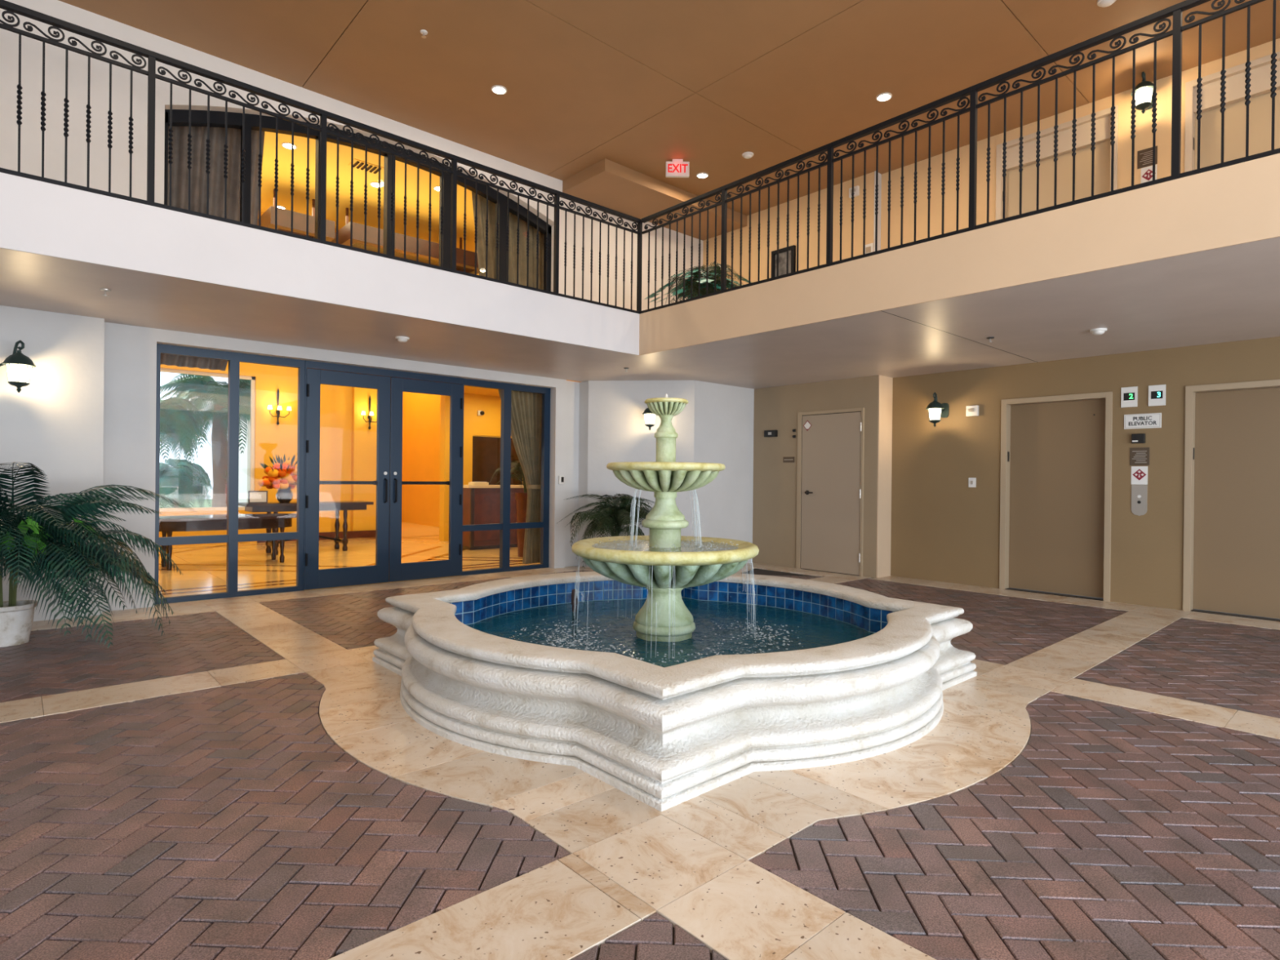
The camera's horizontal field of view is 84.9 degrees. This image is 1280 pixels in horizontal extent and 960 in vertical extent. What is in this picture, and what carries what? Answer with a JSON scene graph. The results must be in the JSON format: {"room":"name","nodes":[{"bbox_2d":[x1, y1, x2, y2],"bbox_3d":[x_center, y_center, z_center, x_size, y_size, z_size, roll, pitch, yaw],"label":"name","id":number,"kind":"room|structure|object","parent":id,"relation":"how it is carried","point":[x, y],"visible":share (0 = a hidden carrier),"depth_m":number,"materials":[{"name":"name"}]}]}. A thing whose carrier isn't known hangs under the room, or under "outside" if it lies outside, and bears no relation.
{"room":"atrium lobby","nodes":[
{"label":"atrium lobby","id":0,"kind":"room"},
{"bbox_2d":[0,600,37,647],"bbox_3d":[-4.794,1.089,5.300,0.347,0.300,0.347,0,0,-42],"label":"planter","id":1,"kind":"object","parent":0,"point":[16,616],"depth_m":5.24,"materials":[{"name":"ceramic"}]},
{"bbox_2d":[0,305,104,621],"bbox_3d":[-7.385,-0.140,4.453,6.280,2.710,0.430,0,0,-42],"label":"wall","id":2,"kind":"structure","parent":0,"point":[55,424],"depth_m":6.16,"materials":[{"name":"white paint"}]},
{"bbox_2d":[0,340,35,392],"bbox_3d":[-5.274,-0.948,5.843,0.408,0.438,0.216,1,0,7],"label":"wall lantern","id":3,"kind":"object","parent":2,"relation":"attached to","point":[18,359],"visible":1,"depth_m":5.81,"materials":[{"name":"grey"}]},
{"bbox_2d":[159,212,377,546],"bbox_3d":[-7.145,-1.985,16.435,4.050,6.350,14.010,1,0,17],"label":"wall","id":4,"kind":"structure","parent":0,"point":[348,447],"depth_m":14.11,"materials":[{"name":"paint"}]},
{"bbox_2d":[159,368,255,511],"bbox_3d":[-8.939,-0.718,12.131,4.040,2.560,0.070,0,0,-42],"label":"window","id":5,"kind":"structure","parent":4,"relation":"in","point":[252,379],"depth_m":13.35,"materials":[{"name":"white plastic"}]},
{"bbox_2d":[267,388,291,425],"bbox_3d":[-7.023,-1.427,13.597,0.430,0.710,0.204,0,0,-42],"label":"candle sconce","id":6,"kind":"object","parent":4,"relation":"attached to","point":[269,406],"visible":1,"depth_m":13.61,"materials":[{"name":"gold metal"}]},
{"bbox_2d":[257,529,375,542],"bbox_3d":[-7.008,1.116,16.572,2.142,0.150,6.264,1,0,-14],"label":"baseboard","id":7,"kind":"structure","parent":4,"relation":"attached to","point":[354,534],"depth_m":14.44,"materials":[{"name":"red wood"}]},
{"bbox_2d":[360,395,377,429],"bbox_3d":[-5.644,-1.416,14.650,0.430,0.710,0.204,0,0,-42],"label":"candle sconce","id":8,"kind":"object","parent":4,"relation":"attached to","point":[371,413],"visible":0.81,"depth_m":14.66,"materials":[{"name":"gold metal"}]},
{"bbox_2d":[0,0,702,611],"bbox_3d":[-4.340,-1.561,7.301,14.600,5.600,0.250,0,0,-42],"label":"wall","id":9,"kind":"structure","parent":0,"point":[31,48],"depth_m":6.78,"materials":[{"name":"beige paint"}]},
{"bbox_2d":[160,126,264,370],"bbox_3d":[-4.705,-2.974,7.323,1.670,3.560,0.306,0,0,-42],"label":"curtain","id":10,"kind":"object","parent":9,"relation":"hanging from","point":[180,171],"visible":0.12,"depth_m":7.53,"materials":[{"name":"grey fabric"}]},
{"bbox_2d":[154,343,305,604],"bbox_3d":[-4.307,-0.053,7.401,1.400,2.585,0.080,0,0,-42],"label":"window","id":11,"kind":"structure","parent":9,"relation":"in","point":[233,537],"depth_m":7.38,"materials":[{"name":"blue"}]},
{"bbox_2d":[304,368,390,589],"bbox_3d":[-3.411,-0.008,8.185,0.958,2.490,0.165,0,0,-42],"label":"door","id":12,"kind":"structure","parent":9,"relation":"in","point":[314,577],"depth_m":8.13,"materials":[{"name":"blue"}]},
{"bbox_2d":[164,109,551,291],"bbox_3d":[-3.032,-3.133,8.514,4.650,1.865,0.110,0,0,-42],"label":"window","id":13,"kind":"structure","parent":9,"relation":"in","point":[180,117],"depth_m":8.44,"materials":[{"name":"black metal"}]},
{"bbox_2d":[302,360,462,590],"bbox_3d":[-3.070,-0.043,8.518,1.935,2.585,0.085,0,0,-42],"label":"trim","id":14,"kind":"structure","parent":9,"relation":"attached to","point":[308,364],"depth_m":8.30,"materials":[{"name":"blue"}]},
{"bbox_2d":[303,575,462,591],"bbox_3d":[-3.085,1.243,8.523,1.935,0.012,0.120,0,0,-42],"label":"trim","id":15,"kind":"structure","parent":9,"relation":"attached to","point":[454,575],"depth_m":8.40,"materials":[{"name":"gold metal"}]},
{"bbox_2d":[388,377,462,582],"bbox_3d":[-2.697,-0.003,8.827,0.943,2.490,0.165,0,0,-42],"label":"door","id":16,"kind":"structure","parent":9,"relation":"in","point":[397,571],"depth_m":8.77,"materials":[{"name":"blue"}]},
{"bbox_2d":[461,377,550,575],"bbox_3d":[-1.835,-0.033,9.627,1.385,2.585,0.080,0,0,-42],"label":"window","id":17,"kind":"structure","parent":9,"relation":"in","point":[504,526],"depth_m":9.60,"materials":[{"name":"blue"}]},
{"bbox_2d":[471,191,543,564],"bbox_3d":[-1.784,-1.751,10.016,1.570,5.960,0.380,0,0,-42],"label":"curtain","id":18,"kind":"object","parent":9,"relation":"hanging from","point":[526,407],"visible":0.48,"depth_m":10.21,"materials":[{"name":"fabric"}]},
{"bbox_2d":[261,131,479,275],"bbox_3d":[-5.176,-5.235,13.941,13.800,0.200,11.300,0,0,-42],"label":"ceiling","id":19,"kind":"structure","parent":0,"point":[284,155],"depth_m":12.40,"materials":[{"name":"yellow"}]},
{"bbox_2d":[281,142,297,149],"bbox_3d":[-5.381,-5.123,10.730,0.220,0.012,0.220,0,0,-42],"label":"recessed light","id":20,"kind":"object","parent":19,"relation":"in","point":[286,144],"visible":0.83,"depth_m":10.72,"materials":[{"name":"white plastic"}]},
{"bbox_2d":[257,188,334,241],"bbox_3d":[-6.225,-4.742,12.598,1.050,0.800,1.100,0,0,-42],"label":"coffer","id":21,"kind":"object","parent":19,"relation":"hanging from","point":[268,218],"visible":0.56,"depth_m":12.15,"materials":[{"name":"brown paint"}]},
{"bbox_2d":[347,159,383,174],"bbox_3d":[-4.459,-5.107,11.425,0.500,0.030,0.300,0,0,-42],"label":"ceiling vent","id":22,"kind":"object","parent":19,"relation":"in","point":[358,164],"visible":0.83,"depth_m":11.39,"materials":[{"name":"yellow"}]},
{"bbox_2d":[369,182,382,187],"bbox_3d":[-4.571,-5.118,12.132,0.220,0.012,0.220,0,0,-42],"label":"recessed light","id":23,"kind":"object","parent":19,"relation":"in","point":[375,184],"visible":0.91,"depth_m":12.13,"materials":[{"name":"white plastic"}]},
{"bbox_2d":[330,207,479,274],"bbox_3d":[-4.665,-4.730,14.003,2.750,0.800,1.500,0,0,-42],"label":"coffer","id":24,"kind":"object","parent":19,"relation":"hanging from","point":[344,233],"visible":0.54,"depth_m":13.31,"materials":[{"name":"brown paint"}]},
{"bbox_2d":[401,391,511,526],"bbox_3d":[-1.641,-1.931,17.195,4.150,6.350,10.850,0,0,-42],"label":"wall","id":25,"kind":"structure","parent":0,"point":[420,411],"depth_m":18.78,"materials":[{"name":"paint"}]},
{"bbox_2d":[439,393,523,541],"bbox_3d":[-3.162,-0.416,14.800,2.200,3.300,0.200,0,0,-42],"label":"wall","id":26,"kind":"structure","parent":0,"point":[488,424],"depth_m":14.31,"materials":[{"name":"paint"}]},
{"bbox_2d":[471,435,522,484],"bbox_3d":[-3.028,0.165,14.870,1.232,2.140,0.105,0,0,-42],"label":"door","id":27,"kind":"structure","parent":26,"relation":"in","point":[486,450],"depth_m":14.73,"materials":[{"name":"brown wood"}]},
{"bbox_2d":[463,379,580,396],"bbox_3d":[-2.664,-1.909,13.886,2.700,0.300,2.200,0,0,-42],"label":"ceiling","id":28,"kind":"structure","parent":0,"point":[467,389],"depth_m":13.91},
{"bbox_2d":[577,380,694,567],"bbox_3d":[-0.114,-0.080,10.422,1.841,2.710,0.661,1,0,6],"label":"wall","id":29,"kind":"structure","parent":0,"point":[612,428],"depth_m":10.10,"materials":[{"name":"white paint"}]},
{"bbox_2d":[642,407,655,430],"bbox_3d":[0.148,-0.912,9.873,0.216,0.437,0.378,1,0,6],"label":"wall lantern","id":30,"kind":"object","parent":29,"relation":"attached to","point":[651,418],"visible":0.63,"depth_m":9.76,"materials":[{"name":"grey"}]},
{"bbox_2d":[0,522,1279,959],"bbox_3d":[-2.235,1.319,7.478,18.000,0.123,25.247,0,0,-42],"label":"floor","id":31,"kind":"structure","parent":0,"point":[243,780],"depth_m":2.73,"materials":[{"name":"brown"}]},
{"bbox_2d":[0,462,196,648],"bbox_3d":[-4.527,0.560,5.087,2.296,1.370,1.600,0,0,-42],"label":"potted palm","id":32,"kind":"object","parent":31,"relation":"on","point":[37,532],"visible":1,"depth_m":5.16,"materials":[{"name":"plant"}]},
{"bbox_2d":[160,396,212,471],"bbox_3d":[-9.778,-0.294,14.000,2.109,3.031,1.764,1,0,24],"label":"tree","id":33,"kind":"object","parent":31,"relation":"on","point":[175,420],"visible":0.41,"depth_m":13.88,"materials":[{"name":"green plant"}]},
{"bbox_2d":[159,457,213,508],"bbox_3d":[-10.490,0.356,15.871,1.673,1.711,1.779,0,0,-42],"label":"tree","id":34,"kind":"object","parent":31,"relation":"on","point":[188,480],"visible":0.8,"depth_m":15.57,"materials":[{"name":"green plant"}]},
{"bbox_2d":[160,373,250,506],"bbox_3d":[-9.230,-0.603,15.358,2.670,3.660,2.697,0,0,-42],"label":"tree","id":35,"kind":"object","parent":31,"relation":"on","point":[202,387],"visible":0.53,"depth_m":15.11,"materials":[{"name":"green plant"}]},
{"bbox_2d":[159,513,297,570],"bbox_3d":[-5.973,0.867,10.063,2.000,0.700,0.840,0,0,-42],"label":"table","id":36,"kind":"object","parent":31,"relation":"on","point":[167,524],"visible":0.74,"depth_m":9.76,"materials":[{"name":"brown"}]},
{"bbox_2d":[222,470,226,515],"bbox_3d":[-5.897,0.172,10.055,0.198,0.691,0.206,0,0,-42],"label":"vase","id":37,"kind":"object","parent":36,"relation":"on","point":[223,476],"visible":0.17,"depth_m":10.01,"materials":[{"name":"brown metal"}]},
{"bbox_2d":[238,501,373,555],"bbox_3d":[-5.630,0.796,11.851,2.000,0.840,0.600,0,0,-42],"label":"console table","id":38,"kind":"object","parent":31,"relation":"on","point":[275,507],"visible":0.74,"depth_m":11.83,"materials":[{"name":"brown wood"}]},
{"bbox_2d":[248,490,267,503],"bbox_3d":[-6.118,0.273,11.201,0.280,0.200,0.024,0,0,-42],"label":"picture frame","id":39,"kind":"object","parent":38,"relation":"on","point":[254,496],"visible":1,"depth_m":11.19,"materials":[{"name":"white wood"}]},
{"bbox_2d":[257,454,297,502],"bbox_3d":[-5.862,-0.032,11.559,0.774,0.813,0.802,1,0,-9],"label":"flower arrangement","id":40,"kind":"object","parent":38,"relation":"on","point":[286,471],"visible":0.84,"depth_m":11.41,"materials":[{"name":"orange plant"}]},
{"bbox_2d":[462,484,541,550],"bbox_3d":[-2.485,0.670,13.201,2.040,1.150,0.720,0,0,-42],"label":"reception desk","id":41,"kind":"object","parent":31,"relation":"on","point":[481,503],"visible":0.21,"depth_m":12.52,"materials":[{"name":"red wood"}]},
{"bbox_2d":[468,481,488,484],"bbox_3d":[-2.936,0.061,12.721,0.300,0.060,0.200,0,0,-42],"label":"paper tray","id":42,"kind":"object","parent":41,"relation":"on","point":[470,482],"visible":0.8,"depth_m":12.65,"materials":[{"name":"beige"}]},
{"bbox_2d":[462,484,524,488],"bbox_3d":[-2.480,0.120,13.200,2.040,0.050,0.720,0,0,-42],"label":"countertop","id":43,"kind":"structure","parent":41,"relation":"on","point":[464,486],"depth_m":12.50,"materials":[{"name":"beige stone"}]},
{"bbox_2d":[489,460,527,557],"bbox_3d":[-1.829,0.459,11.431,0.911,1.592,1.222,0,0,-42],"label":"palm","id":44,"kind":"object","parent":31,"relation":"on","point":[521,498],"visible":0.33,"depth_m":11.34,"materials":[{"name":"green plant"}]},
{"bbox_2d":[515,492,527,557],"bbox_3d":[-1.861,0.730,11.476,0.381,1.050,0.381,0,0,-42],"label":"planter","id":45,"kind":"object","parent":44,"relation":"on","point":[521,498],"depth_m":11.33,"materials":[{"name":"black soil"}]},
{"bbox_2d":[559,493,654,571],"bbox_3d":[-0.222,0.772,9.343,1.638,1.186,0.988,1,0,-21],"label":"potted palm","id":46,"kind":"object","parent":31,"relation":"on","point":[624,513],"visible":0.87,"depth_m":9.35,"materials":[{"name":"plant"}]},
{"bbox_2d":[372,393,977,811],"bbox_3d":[0.200,0.351,4.783,3.496,1.880,3.496,1,0,35],"label":"fountain","id":47,"kind":"object","parent":31,"relation":"on","point":[665,738],"visible":0.94,"depth_m":3.41,"materials":[{"name":"stone"}]},
{"bbox_2d":[571,588,577,612],"bbox_3d":[-0.525,1.076,5.599,0.054,0.405,0.053,0,0,-42],"label":"water jet","id":48,"kind":"object","parent":47,"relation":"in","point":[574,593],"visible":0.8,"depth_m":5.58,"materials":[{"name":"clear"}]},
{"bbox_2d":[592,539,737,551],"bbox_3d":[0.171,0.453,4.783,0.992,0.005,0.992,0,0,-42],"label":"water","id":49,"kind":"object","parent":47,"relation":"in","point":[640,544],"visible":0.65,"depth_m":4.74,"materials":[{"name":"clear liquid"}]},
{"bbox_2d":[571,535,759,588],"bbox_3d":[0.170,0.575,4.783,1.272,0.292,1.272,0,0,-42],"label":"bowl","id":50,"kind":"object","parent":47,"relation":"on","point":[648,570],"depth_m":4.35,"materials":[{"name":"stone"}]},
{"bbox_2d":[606,462,725,492],"bbox_3d":[0.175,-0.017,4.782,0.810,0.195,0.810,0,0,-42],"label":"bowl","id":51,"kind":"object","parent":47,"relation":"on","point":[655,477],"depth_m":4.51,"materials":[{"name":"stone"}]},
{"bbox_2d":[644,397,688,415],"bbox_3d":[0.180,-0.493,4.781,0.300,0.108,0.300,0,0,-42],"label":"bowl","id":52,"kind":"object","parent":47,"relation":"on","point":[657,406],"depth_m":4.69,"materials":[{"name":"stone"}]},
{"bbox_2d":[466,596,875,667],"bbox_3d":[0.193,1.062,4.784,2.880,0.020,2.880,0,0,-42],"label":"pool water","id":53,"kind":"object","parent":47,"relation":"in","point":[722,628],"visible":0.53,"depth_m":4.95,"materials":[{"name":"teal liquid"}]},
{"bbox_2d":[0,236,1279,388],"bbox_3d":[0.362,-1.645,2.080,14.600,0.468,13.800,0,0,-42],"label":"balcony underside","id":54,"kind":"structure","parent":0,"point":[1231,293],"depth_m":6.40,"materials":[{"name":"beige paint"}]},
{"bbox_2d":[0,172,639,355],"bbox_3d":[-4.094,-1.696,4.328,10.985,0.471,0.015,0,0,-42],"label":"fascia","id":55,"kind":"structure","parent":54,"relation":"attached to","point":[37,217],"depth_m":5.43,"materials":[{"name":"white paint"}]},
{"bbox_2d":[0,0,642,314],"bbox_3d":[-2.582,-2.461,5.697,6.973,1.083,0.048,0,0,-42],"label":"iron railing","id":56,"kind":"object","parent":54,"relation":"on","point":[11,8],"visible":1,"depth_m":5.61,"materials":[{"name":"black"}]},
{"bbox_2d":[395,336,408,342],"bbox_3d":[-2.421,-1.427,7.126,0.135,0.047,0.135,0,0,-42],"label":"smoke detector","id":57,"kind":"object","parent":54,"relation":"attached to","point":[401,339],"visible":1,"depth_m":7.09,"materials":[{"name":"white plastic"}]},
{"bbox_2d":[644,262,751,304],"bbox_3d":[0.882,-2.425,9.663,1.675,1.064,1.615,0,0,-42],"label":"palm","id":58,"kind":"object","parent":54,"relation":"on","point":[711,268],"visible":0.48,"depth_m":9.47,"materials":[{"name":"plant"}]},
{"bbox_2d":[639,153,1279,355],"bbox_3d":[3.856,-1.614,3.719,0.015,0.471,11.560,0,0,-42],"label":"fascia","id":59,"kind":"structure","parent":54,"relation":"attached to","point":[1239,203],"depth_m":5.02,"materials":[{"name":"beige paint"}]},
{"bbox_2d":[640,0,1279,313],"bbox_3d":[2.507,-2.408,5.242,0.048,1.083,7.418,0,0,-42],"label":"iron railing","id":60,"kind":"object","parent":54,"relation":"on","point":[1176,10],"visible":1,"depth_m":5.24,"materials":[{"name":"black"}]},
{"bbox_2d":[882,311,1038,362],"bbox_3d":[3.332,-1.397,6.999,3.600,0.012,0.006,0,0,-42],"label":"trim","id":61,"kind":"structure","parent":54,"relation":"attached to","point":[882,311],"depth_m":6.67,"materials":[{"name":"beige paint"}]},
{"bbox_2d":[1089,328,1106,334],"bbox_3d":[4.213,-1.359,6.428,0.135,0.047,0.135,0,0,-42],"label":"smoke detector","id":62,"kind":"object","parent":54,"relation":"attached to","point":[1097,331],"visible":1,"depth_m":6.39,"materials":[{"name":"white plastic"}]},
{"bbox_2d":[562,158,746,240],"bbox_3d":[0.309,-4.190,10.642,2.950,0.166,0.960,0,0,-42],"label":"ceiling","id":63,"kind":"structure","parent":0,"point":[608,184],"depth_m":10.16,"materials":[{"name":"paint"}]},
{"bbox_2d":[58,0,1279,215],"bbox_3d":[0.380,-4.327,2.233,14.800,0.150,14.050,0,0,-42],"label":"ceiling","id":64,"kind":"structure","parent":0,"point":[640,86],"depth_m":7.15,"materials":[{"name":"brown"}]},
{"bbox_2d":[491,84,506,94],"bbox_3d":[-1.545,-4.277,7.673,0.170,0.012,0.170,0,0,-42],"label":"recessed light","id":65,"kind":"object","parent":64,"relation":"in","point":[500,90],"visible":1,"depth_m":7.67,"materials":[{"name":"white plastic"}]},
{"bbox_2d":[666,159,688,177],"bbox_3d":[0.500,-4.154,9.325,0.310,0.225,0.060,1,0,0],"label":"exit sign","id":66,"kind":"object","parent":64,"relation":"hanging from","point":[677,168],"visible":1,"depth_m":9.30,"materials":[{"name":"white plastic"}]},
{"bbox_2d":[696,172,708,178],"bbox_3d":[0.873,-4.258,9.784,0.170,0.012,0.170,0,0,-42],"label":"recessed light","id":67,"kind":"object","parent":64,"relation":"in","point":[702,175],"visible":1,"depth_m":9.77,"materials":[{"name":"white plastic"}]},
{"bbox_2d":[742,151,753,159],"bbox_3d":[1.411,-4.234,9.144,0.150,0.047,0.150,0,0,-42],"label":"smoke detector","id":68,"kind":"object","parent":64,"relation":"attached to","point":[747,155],"visible":1,"depth_m":9.11,"materials":[{"name":"white plastic"}]},
{"bbox_2d":[875,92,892,101],"bbox_3d":[2.700,-4.235,7.739,0.170,0.012,0.170,0,0,-42],"label":"recessed light","id":69,"kind":"object","parent":64,"relation":"in","point":[885,96],"visible":1,"depth_m":7.73,"materials":[{"name":"white plastic"}]},
{"bbox_2d":[1097,0,1115,7],"bbox_3d":[4.107,-4.199,6.149,0.150,0.047,0.150,0,0,-42],"label":"smoke detector","id":70,"kind":"object","parent":64,"relation":"attached to","point":[1102,3],"visible":1,"depth_m":6.14,"materials":[{"name":"white plastic"}]},
{"bbox_2d":[693,380,754,563],"bbox_3d":[1.329,-0.066,10.639,1.690,2.710,0.200,0,0,-42],"label":"wall","id":71,"kind":"structure","parent":0,"point":[723,420],"depth_m":10.45,"materials":[{"name":"white paint"}]},
{"bbox_2d":[702,171,874,288],"bbox_3d":[2.274,-3.092,10.917,0.350,2.420,3.200,0,0,-42],"label":"wall","id":72,"kind":"structure","parent":0,"point":[846,201],"depth_m":10.46,"materials":[{"name":"beige paint"}]},
{"bbox_2d":[771,244,795,277],"bbox_3d":[2.193,-3.203,10.708,0.050,0.680,0.420,0,0,-42],"label":"wall picture","id":73,"kind":"object","parent":72,"relation":"attached to","point":[792,249],"visible":0.59,"depth_m":10.70,"materials":[{"name":"black glass"}]},
{"bbox_2d":[848,185,859,198],"bbox_3d":[3.000,-4.043,9.811,0.062,0.130,0.140,0,0,-42],"label":"fire alarm","id":74,"kind":"object","parent":72,"relation":"attached to","point":[856,188],"visible":0.9,"depth_m":9.78,"materials":[{"name":"white plastic"}]},
{"bbox_2d":[865,243,873,253],"bbox_3d":[3.157,-3.171,9.666,0.012,0.180,0.140,0,0,-42],"label":"notice","id":75,"kind":"object","parent":72,"relation":"attached to","point":[868,247],"visible":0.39,"depth_m":9.65,"materials":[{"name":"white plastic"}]},
{"bbox_2d":[752,375,878,577],"bbox_3d":[2.671,-0.052,10.299,0.550,2.710,2.100,0,0,-42],"label":"wall","id":76,"kind":"structure","parent":0,"point":[775,408],"depth_m":10.39,"materials":[{"name":"beige paint"}]},
{"bbox_2d":[764,430,777,437],"bbox_3d":[1.985,-0.704,10.616,0.053,0.100,0.220,0,0,-42],"label":"card reader","id":77,"kind":"object","parent":76,"relation":"attached to","point":[766,433],"visible":1,"depth_m":10.58,"materials":[{"name":"black plastic"}]},
{"bbox_2d":[782,457,794,462],"bbox_3d":[2.211,-0.302,10.394,0.010,0.085,0.200,0,0,-42],"label":"plaque","id":78,"kind":"object","parent":76,"relation":"attached to","point":[785,460],"visible":1,"depth_m":10.39,"materials":[{"name":"brown metal"}]},
{"bbox_2d":[795,407,864,576],"bbox_3d":[2.653,0.159,9.859,0.087,2.290,1.065,0,0,-42],"label":"door","id":79,"kind":"structure","parent":76,"relation":"in","point":[830,473],"depth_m":9.85,"materials":[{"name":"beige paint"}]},
{"bbox_2d":[803,420,811,431],"bbox_3d":[2.427,-0.789,10.139,0.002,0.160,0.150,0,0,-42],"label":"sticker","id":80,"kind":"object","parent":79,"relation":"attached to","point":[806,425],"visible":1,"depth_m":10.14,"materials":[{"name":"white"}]},
{"bbox_2d":[804,422,810,429],"bbox_3d":[2.427,-0.795,10.139,0.001,0.112,0.120,0,0,-42],"label":"print","id":81,"kind":"object","parent":80,"relation":"attached to","point":[806,425],"depth_m":10.13,"materials":[{"name":"white plastic"}]},
{"bbox_2d":[873,170,881,251],"bbox_3d":[3.271,-3.054,9.652,0.160,2.370,0.015,0,0,-42],"label":"wall","id":82,"kind":"structure","parent":0,"point":[879,174],"depth_m":9.66,"materials":[{"name":"white paint"}]},
{"bbox_2d":[875,374,893,577],"bbox_3d":[3.304,-0.043,9.447,0.350,2.710,0.015,0,0,-42],"label":"wall","id":83,"kind":"structure","parent":0,"point":[883,501],"depth_m":9.43,"materials":[{"name":"beige paint"}]},
{"bbox_2d":[880,38,1279,610],"bbox_3d":[6.930,-1.444,5.843,0.200,5.600,10.600,0,0,-42],"label":"wall","id":84,"kind":"structure","parent":0,"point":[944,529],"depth_m":8.45,"materials":[{"name":"beige paint"}]},
{"bbox_2d":[925,391,949,426],"bbox_3d":[3.788,-0.888,8.888,0.388,0.438,0.216,0,0,-42],"label":"wall lantern","id":85,"kind":"object","parent":84,"relation":"attached to","point":[935,405],"visible":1,"depth_m":8.82,"materials":[{"name":"grey"}]},
{"bbox_2d":[965,404,978,416],"bbox_3d":[4.147,-0.863,8.733,0.062,0.130,0.140,0,0,-42],"label":"fire alarm","id":86,"kind":"object","parent":84,"relation":"attached to","point":[971,411],"visible":1,"depth_m":8.71,"materials":[{"name":"white plastic"}]},
{"bbox_2d":[968,477,976,487],"bbox_3d":[4.154,0.032,8.750,0.018,0.120,0.090,0,0,-42],"label":"light switch","id":87,"kind":"object","parent":84,"relation":"attached to","point":[971,481],"visible":1,"depth_m":8.74,"materials":[{"name":"white plastic"}]},
{"bbox_2d":[999,391,1112,601],"bbox_3d":[4.824,0.181,8.123,0.180,2.302,1.150,0,0,-42],"label":"door","id":88,"kind":"structure","parent":84,"relation":"in","point":[1055,479],"depth_m":8.14,"materials":[{"name":"beige paint"}]},
{"bbox_2d":[995,105,1118,220],"bbox_3d":[4.832,-2.967,8.142,0.180,2.237,1.260,0,0,-42],"label":"door","id":89,"kind":"structure","parent":84,"relation":"in","point":[1102,162],"depth_m":8.13,"materials":[{"name":"beige paint"}]},
{"bbox_2d":[1120,386,1137,407],"bbox_3d":[5.264,-0.892,7.525,0.018,0.216,0.148,0,0,-42],"label":"indicator","id":90,"kind":"object","parent":84,"relation":"attached to","point":[1129,395],"visible":1,"depth_m":7.52,"materials":[{"name":"white plastic"}]},
{"bbox_2d":[1131,433,1145,443],"bbox_3d":[5.309,-0.442,7.450,0.047,0.100,0.116,0,0,-42],"label":"switch","id":91,"kind":"object","parent":84,"relation":"attached to","point":[1137,437],"visible":1,"depth_m":7.43,"materials":[{"name":"black plastic"}]},
{"bbox_2d":[1131,484,1147,515],"bbox_3d":[5.322,0.217,7.455,0.014,0.330,0.140,0,0,-42],"label":"panel","id":92,"kind":"object","parent":84,"relation":"attached to","point":[1139,492],"visible":1,"depth_m":7.45,"materials":[{"name":"silver metal"}]},
{"bbox_2d":[1131,466,1147,484],"bbox_3d":[5.325,-0.048,7.458,0.008,0.194,0.146,0,0,-42],"label":"fire sign","id":93,"kind":"object","parent":84,"relation":"attached to","point":[1139,473],"visible":1,"depth_m":7.45,"materials":[{"name":"white plastic"}]},
{"bbox_2d":[1129,447,1149,465],"bbox_3d":[5.327,-0.251,7.457,0.008,0.190,0.176,0,0,-42],"label":"plaque","id":94,"kind":"object","parent":84,"relation":"attached to","point":[1138,455],"visible":1,"depth_m":7.45,"materials":[{"name":"brown metal"}]},
{"bbox_2d":[1124,413,1161,429],"bbox_3d":[5.344,-0.626,7.439,0.012,0.156,0.330,0,0,-42],"label":"sign","id":95,"kind":"object","parent":84,"relation":"attached to","point":[1148,420],"visible":1,"depth_m":7.43,"materials":[{"name":"white plastic"}]},
{"bbox_2d":[1130,71,1156,113],"bbox_3d":[5.270,-4.015,7.293,0.358,0.438,0.216,0,0,-42],"label":"wall lantern","id":96,"kind":"object","parent":84,"relation":"attached to","point":[1144,90],"visible":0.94,"depth_m":7.23,"materials":[{"name":"grey"}]},
{"bbox_2d":[1137,145,1157,168],"bbox_3d":[5.384,-3.423,7.422,0.008,0.190,0.176,0,0,-42],"label":"plaque","id":97,"kind":"object","parent":84,"relation":"attached to","point":[1144,157],"visible":0.83,"depth_m":7.43,"materials":[{"name":"brown metal"}]},
{"bbox_2d":[1140,164,1156,183],"bbox_3d":[5.392,-3.228,7.412,0.008,0.190,0.140,0,0,-42],"label":"fire sign","id":98,"kind":"object","parent":84,"relation":"attached to","point":[1146,172],"visible":0.7,"depth_m":7.42,"materials":[{"name":"white plastic"}]},
{"bbox_2d":[1148,384,1165,406],"bbox_3d":[5.428,-0.888,7.343,0.018,0.216,0.148,0,0,-42],"label":"indicator","id":99,"kind":"object","parent":84,"relation":"attached to","point":[1157,393],"visible":1,"depth_m":7.34,"materials":[{"name":"white plastic"}]},
{"bbox_2d":[1182,379,1279,622],"bbox_3d":[6.025,0.196,6.789,0.180,2.302,1.160,0,0,-42],"label":"door","id":100,"kind":"structure","parent":84,"relation":"in","point":[1232,502],"depth_m":6.97,"materials":[{"name":"beige paint"}]},
{"bbox_2d":[1184,51,1279,172],"bbox_3d":[6.053,-2.951,6.786,0.180,2.237,1.210,0,0,-42],"label":"door","id":101,"kind":"structure","parent":84,"relation":"in","point":[1260,104],"depth_m":6.97,"materials":[{"name":"beige paint"}]},
{"label":"outside","id":102,"kind":"structure","parent":0,"visible":0},
{"bbox_2d":[159,498,212,507],"bbox_3d":[-17.871,1.241,23.348,26.000,0.250,28.240,0,0,-42],"label":"garden","id":103,"kind":"object","parent":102,"point":[206,504],"depth_m":30.57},
{"bbox_2d":[238,383,250,506],"bbox_3d":[-12.660,-3.339,26.550,4.400,9.000,5.030,0,0,-35],"label":"building","id":104,"kind":"structure","parent":103,"relation":"on","point":[244,459],"depth_m":23.92,"materials":[{"name":"white"}]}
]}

